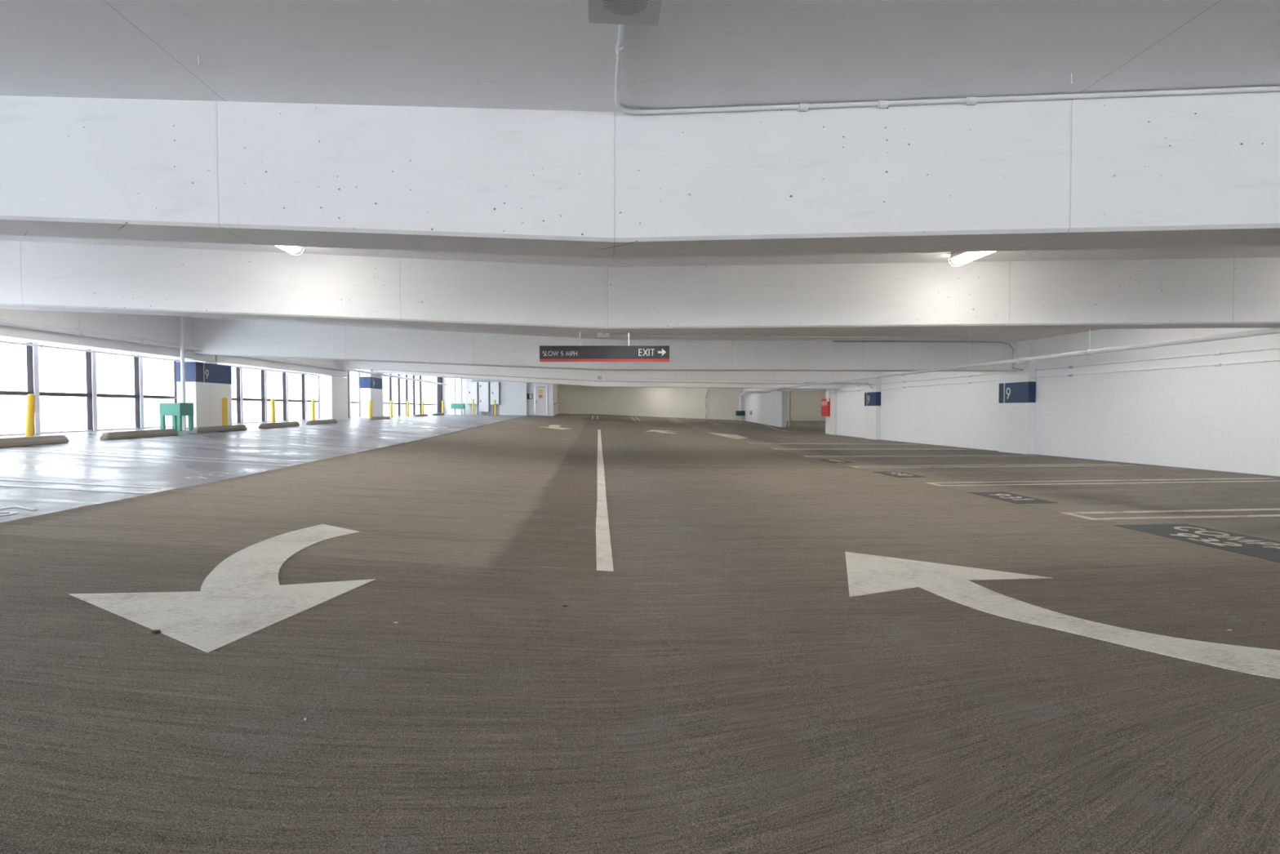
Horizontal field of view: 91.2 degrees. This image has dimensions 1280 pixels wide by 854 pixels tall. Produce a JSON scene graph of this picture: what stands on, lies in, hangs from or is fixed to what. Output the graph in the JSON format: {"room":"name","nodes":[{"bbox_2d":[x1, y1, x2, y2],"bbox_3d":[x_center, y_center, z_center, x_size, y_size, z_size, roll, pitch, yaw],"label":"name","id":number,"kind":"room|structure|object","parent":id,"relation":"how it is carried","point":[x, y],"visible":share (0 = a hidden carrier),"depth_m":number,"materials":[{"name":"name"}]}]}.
{"room":"parking garage","nodes":[
{"label":"parking garage","id":0,"kind":"room"},
{"bbox_2d":[0,308,347,377],"bbox_3d":[-10.803,-2.050,7.856,0.990,1.350,33.220,0,2,-4],"label":"ceiling beam","id":1,"kind":"structure","parent":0,"point":[165,328],"depth_m":13.07,"materials":[{"name":"paint"}]},
{"bbox_2d":[0,391,32,435],"bbox_3d":[-11.091,-0.678,10.796,0.122,1.684,1.338,0,2,-4],"label":"window","id":2,"kind":"structure","parent":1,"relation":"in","point":[2,393],"depth_m":11.10,"materials":[{"name":"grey metal"}]},
{"bbox_2d":[26,342,92,434],"bbox_3d":[-11.178,-0.721,12.119,0.122,1.678,1.338,0,2,-4],"label":"window","id":3,"kind":"structure","parent":1,"relation":"in","point":[32,352],"depth_m":11.49,"materials":[{"name":"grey metal"}]},
{"bbox_2d":[85,349,139,431],"bbox_3d":[-11.266,-0.764,13.442,0.122,1.673,1.338,0,2,-4],"label":"window","id":4,"kind":"structure","parent":1,"relation":"in","point":[91,357],"depth_m":12.79,"materials":[{"name":"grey metal"}]},
{"bbox_2d":[133,355,177,428],"bbox_3d":[-11.354,-0.808,14.765,0.122,1.668,1.338,0,2,-4],"label":"window","id":5,"kind":"structure","parent":1,"relation":"in","point":[138,362],"depth_m":14.12,"materials":[{"name":"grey metal"}]},
{"bbox_2d":[0,340,319,376],"bbox_3d":[-10.648,-1.381,7.574,0.038,0.160,30.600,0,2,-4],"label":"pipe","id":6,"kind":"object","parent":1,"relation":"attached to","point":[1,341],"visible":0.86,"depth_m":13.02,"materials":[{"name":"metal"}]},
{"bbox_2d":[173,359,180,402],"bbox_3d":[-11.442,-0.851,16.088,0.122,1.662,1.338,0,2,-4],"label":"window","id":7,"kind":"structure","parent":1,"relation":"in","point":[175,362],"depth_m":15.41,"materials":[{"name":"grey metal"}]},
{"bbox_2d":[235,367,264,423],"bbox_3d":[-11.618,-0.937,18.733,0.122,1.653,1.338,0,2,-4],"label":"window","id":8,"kind":"structure","parent":1,"relation":"in","point":[238,371],"depth_m":18.08,"materials":[{"name":"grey metal"}]},
{"bbox_2d":[260,369,285,422],"bbox_3d":[-11.706,-0.980,20.056,0.122,1.649,1.338,0,2,-4],"label":"window","id":9,"kind":"structure","parent":1,"relation":"in","point":[263,373],"depth_m":19.41,"materials":[{"name":"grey metal"}]},
{"bbox_2d":[282,372,304,421],"bbox_3d":[-11.794,-1.023,21.379,0.122,1.644,1.338,0,2,-4],"label":"window","id":10,"kind":"structure","parent":1,"relation":"in","point":[285,381],"depth_m":20.73,"materials":[{"name":"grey metal"}]},
{"bbox_2d":[301,373,319,420],"bbox_3d":[-11.882,-1.066,22.702,0.122,1.640,1.338,0,2,-4],"label":"window","id":11,"kind":"structure","parent":1,"relation":"in","point":[304,395],"depth_m":22.05,"materials":[{"name":"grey metal"}]},
{"bbox_2d":[318,375,319,418],"bbox_3d":[-11.970,-1.108,24.025,0.122,1.636,1.338,0,2,-4],"label":"window","id":12,"kind":"structure","parent":1,"relation":"in","point":[318,375],"depth_m":23.36,"materials":[{"name":"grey metal"}]},
{"bbox_2d":[436,377,553,416],"bbox_3d":[-9.572,-1.981,41.442,7.600,3.200,0.550,0,2,-4],"label":"wall","id":13,"kind":"structure","parent":0,"point":[514,401],"depth_m":41.29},
{"bbox_2d":[419,375,439,413],"bbox_3d":[-12.957,-1.990,38.847,0.122,2.496,4.556,0,2,-4],"label":"window","id":14,"kind":"structure","parent":13,"relation":"in","point":[420,376],"depth_m":36.58,"materials":[{"name":"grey metal"}]},
{"bbox_2d":[436,377,442,413],"bbox_3d":[-13.113,-2.040,41.029,0.260,2.460,0.300,0,2,-4],"label":"column","id":15,"kind":"structure","parent":13,"relation":"attached to","point":[439,380],"depth_m":40.89,"materials":[{"name":"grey metal"}]},
{"bbox_2d":[462,378,500,381],"bbox_3d":[-10.412,-3.081,41.229,2.502,0.150,0.100,0,2,-4],"label":"trough","id":16,"kind":"object","parent":13,"relation":"attached to","point":[462,379],"visible":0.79,"depth_m":41.18,"materials":[{"name":"grey metal"}]},
{"bbox_2d":[533,385,547,415],"bbox_3d":[-6.600,-1.738,41.661,0.920,2.020,0.120,0,2,-4],"label":"door","id":17,"kind":"structure","parent":13,"relation":"in","point":[540,392],"depth_m":41.66,"materials":[{"name":"white paint"}]},
{"bbox_2d":[553,383,558,415],"bbox_3d":[-6.070,-1.963,44.307,0.270,3.000,4.700,0,2,-4],"label":"wall","id":18,"kind":"structure","parent":0,"point":[555,386],"depth_m":43.74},
{"bbox_2d":[0,413,1279,853],"bbox_3d":[3.213,0.297,20.274,30.900,1.150,56.000,0,2,-4],"label":"floor","id":19,"kind":"structure","parent":0,"point":[724,688],"depth_m":2.78,"materials":[{"name":"grey concrete"}]},
{"bbox_2d":[0,505,37,515],"bbox_3d":[-5.212,0.696,5.059,0.281,0.022,0.714,0,2,-4],"label":"stall number","id":20,"kind":"object","parent":19,"relation":"on","point":[15,506],"visible":1,"depth_m":5.27,"materials":[{"name":"paint"}]},
{"bbox_2d":[25,393,35,436],"bbox_3d":[-10.676,-0.198,10.970,0.162,0.763,0.110,0,2,-4],"label":"bollard","id":21,"kind":"object","parent":19,"relation":"on","point":[30,402],"visible":0.87,"depth_m":10.93,"materials":[{"name":"yellow metal"}]},
{"bbox_2d":[0,435,68,447],"bbox_3d":[-9.553,0.226,9.538,0.169,0.138,1.880,0,2,-4],"label":"wheel stop","id":22,"kind":"object","parent":19,"relation":"on","point":[34,440],"visible":1,"depth_m":9.79,"materials":[{"name":"concrete"}]},
{"bbox_2d":[0,478,177,493],"bbox_3d":[-7.017,0.544,6.447,4.050,0.266,0.450,0,2,-4],"label":"stall line","id":23,"kind":"object","parent":19,"relation":"on","point":[162,489],"visible":1,"depth_m":6.61,"materials":[{"name":"paint"}]},
{"bbox_2d":[99,428,178,439],"bbox_3d":[-9.733,0.129,12.250,0.169,0.138,1.920,0,2,-4],"label":"wheel stop","id":24,"kind":"object","parent":19,"relation":"on","point":[136,433],"visible":1,"depth_m":12.05,"materials":[{"name":"concrete"}]},
{"bbox_2d":[0,447,303,466],"bbox_3d":[-7.209,0.444,9.339,4.050,0.268,0.450,0,2,-4],"label":"stall line","id":25,"kind":"object","parent":19,"relation":"on","point":[291,463],"visible":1,"depth_m":9.30,"materials":[{"name":"paint"}]},
{"bbox_2d":[159,402,193,431],"bbox_3d":[-10.660,-0.232,14.424,0.440,0.640,0.480,0,2,-4],"label":"guard","id":26,"kind":"object","parent":19,"relation":"on","point":[176,410],"visible":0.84,"depth_m":14.21,"materials":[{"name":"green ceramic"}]},
{"bbox_2d":[179,317,186,430],"bbox_3d":[-10.511,-1.220,14.406,0.080,2.581,0.080,0,2,-4],"label":"drain pipe","id":27,"kind":"object","parent":19,"relation":"on","point":[181,319],"visible":0.98,"depth_m":14.38,"materials":[{"name":"white metal"}]},
{"bbox_2d":[176,360,231,427],"bbox_3d":[-11.054,-0.791,15.946,0.458,1.647,1.488,0,2,-4],"label":"column","id":28,"kind":"structure","parent":19,"relation":"on","point":[206,384],"depth_m":15.61,"materials":[{"name":"blue paint"}]},
{"bbox_2d":[185,471,233,479],"bbox_3d":[-5.400,0.609,7.891,0.281,0.027,0.714,0,2,-4],"label":"stall number","id":29,"kind":"object","parent":19,"relation":"on","point":[221,475],"visible":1,"depth_m":7.88,"materials":[{"name":"paint"}]},
{"bbox_2d":[191,424,246,432],"bbox_3d":[-9.903,0.037,14.808,0.169,0.138,1.950,0,2,-4],"label":"wheel stop","id":30,"kind":"object","parent":19,"relation":"on","point":[237,427],"visible":1,"depth_m":14.60,"materials":[{"name":"concrete"}]},
{"bbox_2d":[68,524,375,652],"bbox_3d":[-2.273,0.899,4.046,1.286,0.089,2.631,0,2,6],"label":"painted arrow","id":31,"kind":"object","parent":19,"relation":"on","point":[242,596],"visible":1,"depth_m":3.34,"materials":[{"name":"white paint"}]},
{"bbox_2d":[222,397,227,425],"bbox_3d":[-10.583,-0.358,15.970,0.112,0.778,0.110,0,2,-4],"label":"bollard","id":32,"kind":"object","parent":19,"relation":"on","point":[224,411],"visible":0.86,"depth_m":15.93,"materials":[{"name":"yellow metal"}]},
{"bbox_2d":[140,437,368,451],"bbox_3d":[-7.396,0.340,12.151,4.050,0.261,0.450,0,2,-4],"label":"stall line","id":33,"kind":"object","parent":19,"relation":"on","point":[362,450],"visible":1,"depth_m":12.11,"materials":[{"name":"paint"}]},
{"bbox_2d":[271,398,275,422],"bbox_3d":[-11.306,-0.493,19.303,0.112,0.758,0.110,0,2,-4],"label":"bollard","id":34,"kind":"object","parent":19,"relation":"on","point":[273,400],"visible":0.88,"depth_m":19.26,"materials":[{"name":"yellow metal"}]},
{"bbox_2d":[258,421,299,428],"bbox_3d":[-10.088,-0.064,17.575,0.169,0.141,2.000,0,2,-4],"label":"wheel stop","id":35,"kind":"object","parent":19,"relation":"on","point":[264,425],"visible":1,"depth_m":17.35,"materials":[{"name":"concrete"}]},
{"bbox_2d":[311,399,315,420],"bbox_3d":[-11.487,-0.588,22.032,0.112,0.758,0.110,0,2,-4],"label":"bollard","id":36,"kind":"object","parent":19,"relation":"on","point":[313,401],"visible":0.85,"depth_m":21.99,"materials":[{"name":"yellow metal"}]},
{"bbox_2d":[227,431,411,442],"bbox_3d":[-7.582,0.236,14.943,4.050,0.255,0.450,0,2,-4],"label":"stall line","id":37,"kind":"object","parent":19,"relation":"on","point":[238,431],"visible":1,"depth_m":14.88,"materials":[{"name":"paint"}]},
{"bbox_2d":[306,418,337,424],"bbox_3d":[-10.323,-0.169,20.364,0.169,0.140,2.000,0,2,-4],"label":"wheel stop","id":38,"kind":"object","parent":19,"relation":"on","point":[332,420],"visible":0.98,"depth_m":20.13,"materials":[{"name":"concrete"}]},
{"bbox_2d":[319,375,348,420],"bbox_3d":[-11.575,-1.069,23.724,0.450,1.654,1.480,0,2,-4],"label":"column","id":39,"kind":"structure","parent":19,"relation":"on","point":[333,390],"depth_m":23.12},
{"bbox_2d":[346,370,360,417],"bbox_3d":[-12.146,-1.631,26.658,0.122,2.518,1.338,0,2,-4],"label":"window","id":40,"kind":"structure","parent":19,"relation":"on","point":[348,377],"depth_m":26.01,"materials":[{"name":"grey metal"}]},
{"bbox_2d":[358,368,360,417],"bbox_3d":[-12.234,-1.671,27.981,0.122,2.515,1.338,0,2,-4],"label":"window","id":41,"kind":"structure","parent":19,"relation":"on","point":[358,369],"depth_m":27.32,"materials":[{"name":"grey metal"}]},
{"bbox_2d":[295,426,440,435],"bbox_3d":[-7.768,0.124,17.735,4.050,0.239,0.450,0,2,-4],"label":"stall line","id":42,"kind":"object","parent":19,"relation":"on","point":[295,427],"visible":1,"depth_m":17.72,"materials":[{"name":"paint"}]},
{"bbox_2d":[368,400,372,418],"bbox_3d":[-11.403,-0.739,26.497,0.112,0.798,0.110,0,2,-4],"label":"bollard","id":43,"kind":"object","parent":19,"relation":"on","point":[370,401],"visible":0.87,"depth_m":26.45,"materials":[{"name":"yellow metal"}]},
{"bbox_2d":[360,368,382,417],"bbox_3d":[-11.836,-1.728,27.613,0.448,2.718,1.458,0,2,-4],"label":"column","id":44,"kind":"structure","parent":19,"relation":"on","point":[371,385],"depth_m":26.95,"materials":[{"name":"blue paint"}]},
{"bbox_2d":[370,416,390,419],"bbox_3d":[-10.864,-0.384,26.237,0.169,0.135,2.000,0,2,-4],"label":"wheel stop","id":45,"kind":"object","parent":19,"relation":"on","point":[371,417],"visible":0.9,"depth_m":25.92,"materials":[{"name":"concrete"}]},
{"bbox_2d":[382,373,390,416],"bbox_3d":[-12.410,-1.749,30.627,0.122,2.508,1.338,0,2,-4],"label":"window","id":46,"kind":"structure","parent":19,"relation":"on","point":[383,402],"depth_m":30.03,"materials":[{"name":"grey metal"}]},
{"bbox_2d":[390,400,392,417],"bbox_3d":[-11.800,-0.851,29.748,0.112,0.798,0.110,0,2,-4],"label":"bollard","id":47,"kind":"object","parent":19,"relation":"on","point":[391,402],"visible":0.88,"depth_m":29.70,"materials":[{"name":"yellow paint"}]},
{"bbox_2d":[389,373,399,416],"bbox_3d":[-12.498,-1.789,31.950,0.122,2.505,1.338,0,2,-4],"label":"window","id":48,"kind":"structure","parent":19,"relation":"on","point":[390,378],"depth_m":31.29,"materials":[{"name":"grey metal"}]},
{"bbox_2d":[336,423,460,431],"bbox_3d":[-7.953,0.009,20.526,4.050,0.219,0.450,0,2,-4],"label":"stall line","id":49,"kind":"object","parent":19,"relation":"on","point":[336,424],"visible":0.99,"depth_m":20.53,"materials":[{"name":"paint"}]},
{"bbox_2d":[397,374,406,416],"bbox_3d":[-12.586,-1.827,33.273,0.122,2.503,1.338,0,2,-4],"label":"window","id":50,"kind":"structure","parent":19,"relation":"on","point":[398,379],"depth_m":32.62,"materials":[{"name":"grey metal"}]},
{"bbox_2d":[405,374,414,415],"bbox_3d":[-12.674,-1.866,34.596,0.122,2.500,1.338,0,2,-4],"label":"window","id":51,"kind":"structure","parent":19,"relation":"on","point":[406,375],"depth_m":33.93,"materials":[{"name":"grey metal"}]},
{"bbox_2d":[413,375,421,414],"bbox_3d":[-12.762,-1.905,35.919,0.122,2.498,1.338,0,2,-4],"label":"window","id":52,"kind":"structure","parent":19,"relation":"on","point":[414,376],"depth_m":35.27,"materials":[{"name":"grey metal"}]},
{"bbox_2d":[368,421,476,426],"bbox_3d":[-8.139,-0.105,23.318,4.050,0.199,0.450,0,2,-4],"label":"stall line","id":53,"kind":"object","parent":19,"relation":"on","point":[368,421],"visible":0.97,"depth_m":23.32,"materials":[{"name":"paint"}]},
{"bbox_2d":[453,377,455,414],"bbox_3d":[-11.986,-1.973,40.505,0.140,2.363,0.140,0,2,-4],"label":"drain pipe","id":54,"kind":"object","parent":19,"relation":"on","point":[454,379],"visible":0.79,"depth_m":40.44,"materials":[{"name":"white metal"}]},
{"bbox_2d":[450,403,465,414],"bbox_3d":[-11.771,-1.145,40.542,0.790,0.740,0.500,0,2,-4],"label":"guard","id":55,"kind":"object","parent":19,"relation":"on","point":[453,406],"visible":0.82,"depth_m":40.30,"materials":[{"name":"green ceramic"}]},
{"bbox_2d":[459,377,462,414],"bbox_3d":[-11.576,-1.972,40.532,0.140,2.368,0.140,0,2,-4],"label":"drain pipe","id":56,"kind":"object","parent":19,"relation":"on","point":[460,379],"visible":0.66,"depth_m":40.47,"materials":[{"name":"white metal"}]},
{"bbox_2d":[466,379,478,414],"bbox_3d":[-10.991,-1.948,41.073,0.720,2.285,0.560,0,2,-4],"label":"tall cabinet","id":57,"kind":"object","parent":19,"relation":"on","point":[472,388],"visible":0.98,"depth_m":40.82,"materials":[{"name":"white metal"}]},
{"bbox_2d":[479,379,489,414],"bbox_3d":[-10.213,-1.946,41.124,0.620,2.293,0.560,0,2,-4],"label":"tall cabinet","id":58,"kind":"object","parent":19,"relation":"on","point":[484,387],"visible":0.95,"depth_m":40.88,"materials":[{"name":"white metal"}]},
{"bbox_2d":[490,380,500,414],"bbox_3d":[-9.514,-1.944,41.171,0.560,2.300,0.560,0,2,-4],"label":"tall cabinet","id":59,"kind":"object","parent":19,"relation":"on","point":[495,386],"visible":0.81,"depth_m":40.92,"materials":[{"name":"white metal"}]},
{"bbox_2d":[537,424,570,429],"bbox_3d":[-3.654,0.000,28.022,1.324,0.119,3.641,0,2,6],"label":"painted arrow","id":60,"kind":"object","parent":19,"relation":"on","point":[553,426],"visible":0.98,"depth_m":27.51,"materials":[{"name":"white paint"}]},
{"bbox_2d":[595,429,613,571],"bbox_3d":[-1.054,0.570,16.494,0.135,0.220,24.190,0,2,-4],"label":"centre stripe","id":61,"kind":"object","parent":19,"relation":"on","point":[603,548],"visible":1,"depth_m":6.20,"materials":[{"name":"white paint"}]},
{"bbox_2d":[645,429,679,433],"bbox_3d":[1.051,0.208,28.244,1.484,0.067,2.723,0,2,11],"label":"painted arrow","id":62,"kind":"object","parent":19,"relation":"on","point":[652,430],"visible":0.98,"depth_m":28.23,"materials":[{"name":"white paint"}]},
{"bbox_2d":[709,432,747,439],"bbox_3d":[3.693,0.352,25.872,1.000,0.068,5.500,0,2,-4],"label":"paint","id":63,"kind":"object","parent":19,"relation":"on","point":[731,436],"visible":0.98,"depth_m":25.49,"materials":[{"name":"white paint"}]},
{"bbox_2d":[735,410,745,420],"bbox_3d":[7.536,-0.834,47.049,0.580,0.753,0.500,0,2,-4],"label":"guard","id":64,"kind":"object","parent":19,"relation":"on","point":[742,413],"visible":0.91,"depth_m":46.81,"materials":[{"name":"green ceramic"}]},
{"bbox_2d":[738,391,747,420],"bbox_3d":[7.577,-1.501,46.110,0.220,2.087,2.060,0,2,-4],"label":"drain pipe","id":65,"kind":"object","parent":19,"relation":"on","point":[741,393],"visible":0.74,"depth_m":46.94,"materials":[{"name":"white metal"}]},
{"bbox_2d":[788,391,791,426],"bbox_3d":[8.977,-1.125,37.561,0.120,2.291,0.120,0,2,-4],"label":"post","id":66,"kind":"object","parent":19,"relation":"on","point":[789,392],"visible":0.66,"depth_m":37.52,"materials":[{"name":"metal"}]},
{"bbox_2d":[830,389,836,435],"bbox_3d":[9.110,-1.152,29.373,0.200,3.070,0.550,0,2,-4],"label":"column","id":67,"kind":"structure","parent":19,"relation":"on","point":[833,395],"depth_m":29.17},
{"bbox_2d":[747,442,919,444],"bbox_3d":[6.411,0.556,20.795,5.650,0.056,0.450,0,2,-4],"label":"stall line","id":68,"kind":"object","parent":19,"relation":"on","point":[748,442],"visible":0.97,"depth_m":20.75,"materials":[{"name":"paint"}]},
{"bbox_2d":[817,458,853,462],"bbox_3d":[4.266,0.740,13.715,0.470,0.009,0.950,0,2,-4],"label":"pad","id":69,"kind":"object","parent":19,"relation":"on","point":[832,460],"visible":1,"depth_m":13.68,"materials":[{"name":"grey paint"}]},
{"bbox_2d":[771,448,968,449],"bbox_3d":[6.597,0.634,18.003,5.650,0.032,0.450,0,2,-4],"label":"stall line","id":70,"kind":"object","parent":19,"relation":"on","point":[771,448],"visible":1,"depth_m":17.97,"materials":[{"name":"paint"}]},
{"bbox_2d":[864,371,880,439],"bbox_3d":[9.335,-1.031,25.105,0.238,3.070,1.068,0,2,-4],"label":"column","id":71,"kind":"structure","parent":19,"relation":"on","point":[872,396],"depth_m":24.83,"materials":[{"name":"white paint"}]},
{"bbox_2d":[875,471,923,477],"bbox_3d":[4.460,0.814,10.797,0.470,0.010,0.940,0,2,-4],"label":"pad","id":72,"kind":"object","parent":19,"relation":"on","point":[897,473],"visible":1,"depth_m":10.71,"materials":[{"name":"grey paint"}]},
{"bbox_2d":[802,454,1035,457],"bbox_3d":[6.783,0.705,15.210,5.650,0.011,0.450,0,2,-4],"label":"stall line","id":73,"kind":"object","parent":19,"relation":"on","point":[957,455],"visible":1,"depth_m":15.20,"materials":[{"name":"paint"}]},
{"bbox_2d":[850,463,1120,467],"bbox_3d":[6.969,0.767,12.416,5.650,0.018,0.450,0,2,-4],"label":"stall line","id":74,"kind":"object","parent":19,"relation":"on","point":[855,466],"visible":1,"depth_m":12.35,"materials":[{"name":"paint"}]},
{"bbox_2d":[967,491,1057,503],"bbox_3d":[4.672,0.888,7.916,0.510,0.011,1.000,0,2,-4],"label":"pad","id":75,"kind":"object","parent":19,"relation":"on","point":[1002,495],"visible":1,"depth_m":7.85,"materials":[{"name":"grey paint"}]},
{"bbox_2d":[998,339,1036,453],"bbox_3d":[9.910,-0.806,16.457,0.238,3.027,1.168,0,2,-4],"label":"column","id":76,"kind":"structure","parent":19,"relation":"on","point":[1017,388],"depth_m":16.19,"materials":[{"name":"white paint"}]},
{"bbox_2d":[844,551,1279,679],"bbox_3d":[2.566,1.026,3.515,3.327,0.024,1.248,1,2,40],"label":"painted arrow","id":77,"kind":"object","parent":19,"relation":"on","point":[867,574],"visible":1,"depth_m":3.58,"materials":[{"name":"white paint"}]},
{"bbox_2d":[924,477,1279,486],"bbox_3d":[7.161,0.833,9.524,5.650,0.036,0.450,0,2,-4],"label":"stall line","id":78,"kind":"object","parent":19,"relation":"on","point":[932,483],"visible":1,"depth_m":9.48,"materials":[{"name":"paint"}]},
{"bbox_2d":[1060,508,1279,519],"bbox_3d":[7.348,0.903,6.710,5.650,0.044,0.450,0,2,-4],"label":"stall line","id":79,"kind":"object","parent":19,"relation":"on","point":[1073,513],"visible":1,"depth_m":6.52,"materials":[{"name":"paint"}]},
{"bbox_2d":[1114,523,1279,562],"bbox_3d":[4.978,0.966,4.976,0.730,0.014,2.110,0,2,-4],"label":"pad","id":80,"kind":"object","parent":19,"relation":"on","point":[1264,548],"visible":1,"depth_m":5.35,"materials":[{"name":"grey paint"}]},
{"bbox_2d":[0,0,1279,341],"bbox_3d":[3.213,-2.747,20.188,30.900,0.822,56.000,0,2,-4],"label":"ceiling","id":81,"kind":"structure","parent":0,"point":[540,55],"depth_m":3.21,"materials":[{"name":"paint"}]},
{"bbox_2d":[0,311,446,385],"bbox_3d":[-10.710,-2.150,16.020,0.125,1.144,47.500,0,2,-4],"label":"pipe","id":82,"kind":"object","parent":81,"relation":"hanging from","point":[78,331],"visible":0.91,"depth_m":13.21,"materials":[{"name":"white metal"}]},
{"bbox_2d":[275,245,304,255],"bbox_3d":[-3.897,-2.018,6.551,0.186,0.148,1.260,0,2,-4],"label":"tube light","id":83,"kind":"object","parent":81,"relation":"attached to","point":[293,249],"visible":0.2,"depth_m":7.04,"materials":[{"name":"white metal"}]},
{"bbox_2d":[280,245,301,253],"bbox_3d":[-3.897,-1.998,6.552,0.140,0.055,1.200,0,2,-4],"label":"diffuser","id":84,"kind":"object","parent":83,"relation":"attached to","point":[293,249],"depth_m":7.02,"materials":[{"name":"white plastic"}]},
{"bbox_2d":[539,331,669,361],"bbox_3d":[-0.655,-1.656,11.556,2.395,0.903,0.028,0,2,0],"label":"sign","id":85,"kind":"object","parent":81,"relation":"hanging from","point":[580,353],"visible":0.98,"depth_m":11.55,"materials":[{"name":"black metal"}]},
{"bbox_2d":[334,360,875,385],"bbox_3d":[-0.962,-2.283,24.209,20.820,1.263,0.450,0,2,-4],"label":"ceiling beam","id":86,"kind":"structure","parent":81,"relation":"attached to","point":[789,377],"depth_m":24.04,"materials":[{"name":"paint"}]},
{"bbox_2d":[193,318,1017,371],"bbox_3d":[-0.416,-2.069,16.017,20.827,1.224,0.564,0,2,-3],"label":"ceiling beam","id":87,"kind":"structure","parent":81,"relation":"attached to","point":[223,337],"depth_m":15.77,"materials":[{"name":"paint"}]},
{"bbox_2d":[833,340,1022,370],"bbox_3d":[7.368,-1.828,16.135,4.847,0.763,0.265,0,2,0],"label":"conduit","id":88,"kind":"object","parent":87,"relation":"attached to","point":[833,340],"visible":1,"depth_m":16.13,"materials":[{"name":"metal"}]},
{"bbox_2d":[373,369,840,389],"bbox_3d":[-1.224,-2.376,28.150,20.820,1.300,0.450,0,2,-4],"label":"ceiling beam","id":89,"kind":"structure","parent":81,"relation":"attached to","point":[582,383],"depth_m":27.97,"materials":[{"name":"paint"}]},
{"bbox_2d":[588,0,662,26],"bbox_3d":[-0.061,-1.778,2.548,0.298,0.104,0.298,0,2,-4],"label":"ceiling speaker","id":90,"kind":"object","parent":81,"relation":"attached to","point":[637,12],"visible":1,"depth_m":2.61,"materials":[{"name":"metal"}]},
{"bbox_2d":[600,0,648,16],"bbox_3d":[-0.060,-1.728,2.539,0.195,0.003,0.195,0,2,1],"label":"grille","id":91,"kind":"object","parent":90,"relation":"attached to","point":[608,7],"depth_m":2.59,"materials":[{"name":"metal"}]},
{"bbox_2d":[0,91,1279,258],"bbox_3d":[0.403,-1.738,3.832,21.066,1.255,0.585,0,2,4],"label":"ceiling beam","id":92,"kind":"structure","parent":81,"relation":"attached to","point":[1195,170],"depth_m":3.73,"materials":[{"name":"paint"}]},
{"bbox_2d":[0,240,1279,333],"bbox_3d":[0.156,-1.792,7.728,20.928,1.141,0.966,0,2,1],"label":"ceiling beam","id":93,"kind":"structure","parent":81,"relation":"attached to","point":[1213,292],"depth_m":7.60,"materials":[{"name":"paint"}]},
{"bbox_2d":[597,332,972,338],"bbox_3d":[3.716,-2.036,11.744,9.020,0.122,6.450,0,2,-4],"label":"conduit","id":94,"kind":"object","parent":81,"relation":"attached to","point":[600,335],"visible":0.83,"depth_m":14.74,"materials":[{"name":"grey metal"}]},
{"bbox_2d":[614,24,1279,114],"bbox_3d":[4.588,-1.833,3.305,9.445,0.042,1.036,0,2,-2],"label":"conduit","id":95,"kind":"object","parent":81,"relation":"attached to","point":[971,100],"visible":1,"depth_m":3.52,"materials":[{"name":"grey metal"}]},
{"bbox_2d":[948,251,995,266],"bbox_3d":[3.624,-1.872,6.484,0.186,0.148,1.260,0,2,-4],"label":"tube light","id":96,"kind":"object","parent":81,"relation":"attached to","point":[959,257],"visible":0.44,"depth_m":6.86,"materials":[{"name":"white plastic"}]},
{"bbox_2d":[951,251,988,263],"bbox_3d":[3.624,-1.852,6.485,0.140,0.055,1.200,0,2,-4],"label":"diffuser","id":97,"kind":"object","parent":96,"relation":"attached to","point":[962,256],"depth_m":6.84,"materials":[{"name":"white plastic"}]},
{"bbox_2d":[743,327,1279,394],"bbox_3d":[8.094,-1.575,11.694,3.992,1.078,36.342,0,2,-4],"label":"pipe","id":98,"kind":"object","parent":81,"relation":"hanging from","point":[1277,330],"visible":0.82,"depth_m":10.82,"materials":[{"name":"white metal"}]},
{"bbox_2d":[558,384,826,421],"bbox_3d":[5.454,-1.756,47.586,23.200,3.400,0.300,0,2,-4],"label":"wall","id":99,"kind":"structure","parent":0,"point":[677,402],"depth_m":47.21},
{"bbox_2d":[704,389,708,418],"bbox_3d":[5.045,-1.734,47.324,0.308,2.250,0.150,0,2,-4],"label":"conduit","id":100,"kind":"object","parent":99,"relation":"attached to","point":[706,400],"visible":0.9,"depth_m":47.27,"materials":[{"name":"metal"}]},
{"bbox_2d":[742,388,786,426],"bbox_3d":[8.321,-1.464,42.596,0.300,3.300,10.050,0,2,-4],"label":"wall","id":101,"kind":"structure","parent":0,"point":[770,408],"depth_m":40.90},
{"bbox_2d":[825,327,1279,475],"bbox_3d":[10.479,-0.482,11.662,0.340,3.500,37.900,0,2,-4],"label":"wall","id":102,"kind":"structure","parent":0,"point":[1226,418],"depth_m":13.16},
{"bbox_2d":[821,398,830,416],"bbox_3d":[8.966,-0.939,30.147,0.217,0.840,0.960,0,2,-4],"label":"fire extinguisher cabinet","id":103,"kind":"object","parent":102,"relation":"attached to","point":[825,406],"visible":0.9,"depth_m":29.97,"materials":[{"name":"red metal"}]},
{"bbox_2d":[840,347,1279,387],"bbox_3d":[10.268,-1.324,11.874,0.052,0.052,34.400,0,2,-4],"label":"conduit","id":104,"kind":"object","parent":102,"relation":"attached to","point":[1220,353],"visible":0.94,"depth_m":13.10,"materials":[{"name":"metal"}]},
{"bbox_2d":[840,359,1279,391],"bbox_3d":[10.268,-1.129,11.880,0.052,0.052,34.400,0,2,-4],"label":"conduit","id":105,"kind":"object","parent":102,"relation":"attached to","point":[1215,364],"visible":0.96,"depth_m":13.06,"materials":[{"name":"metal"}]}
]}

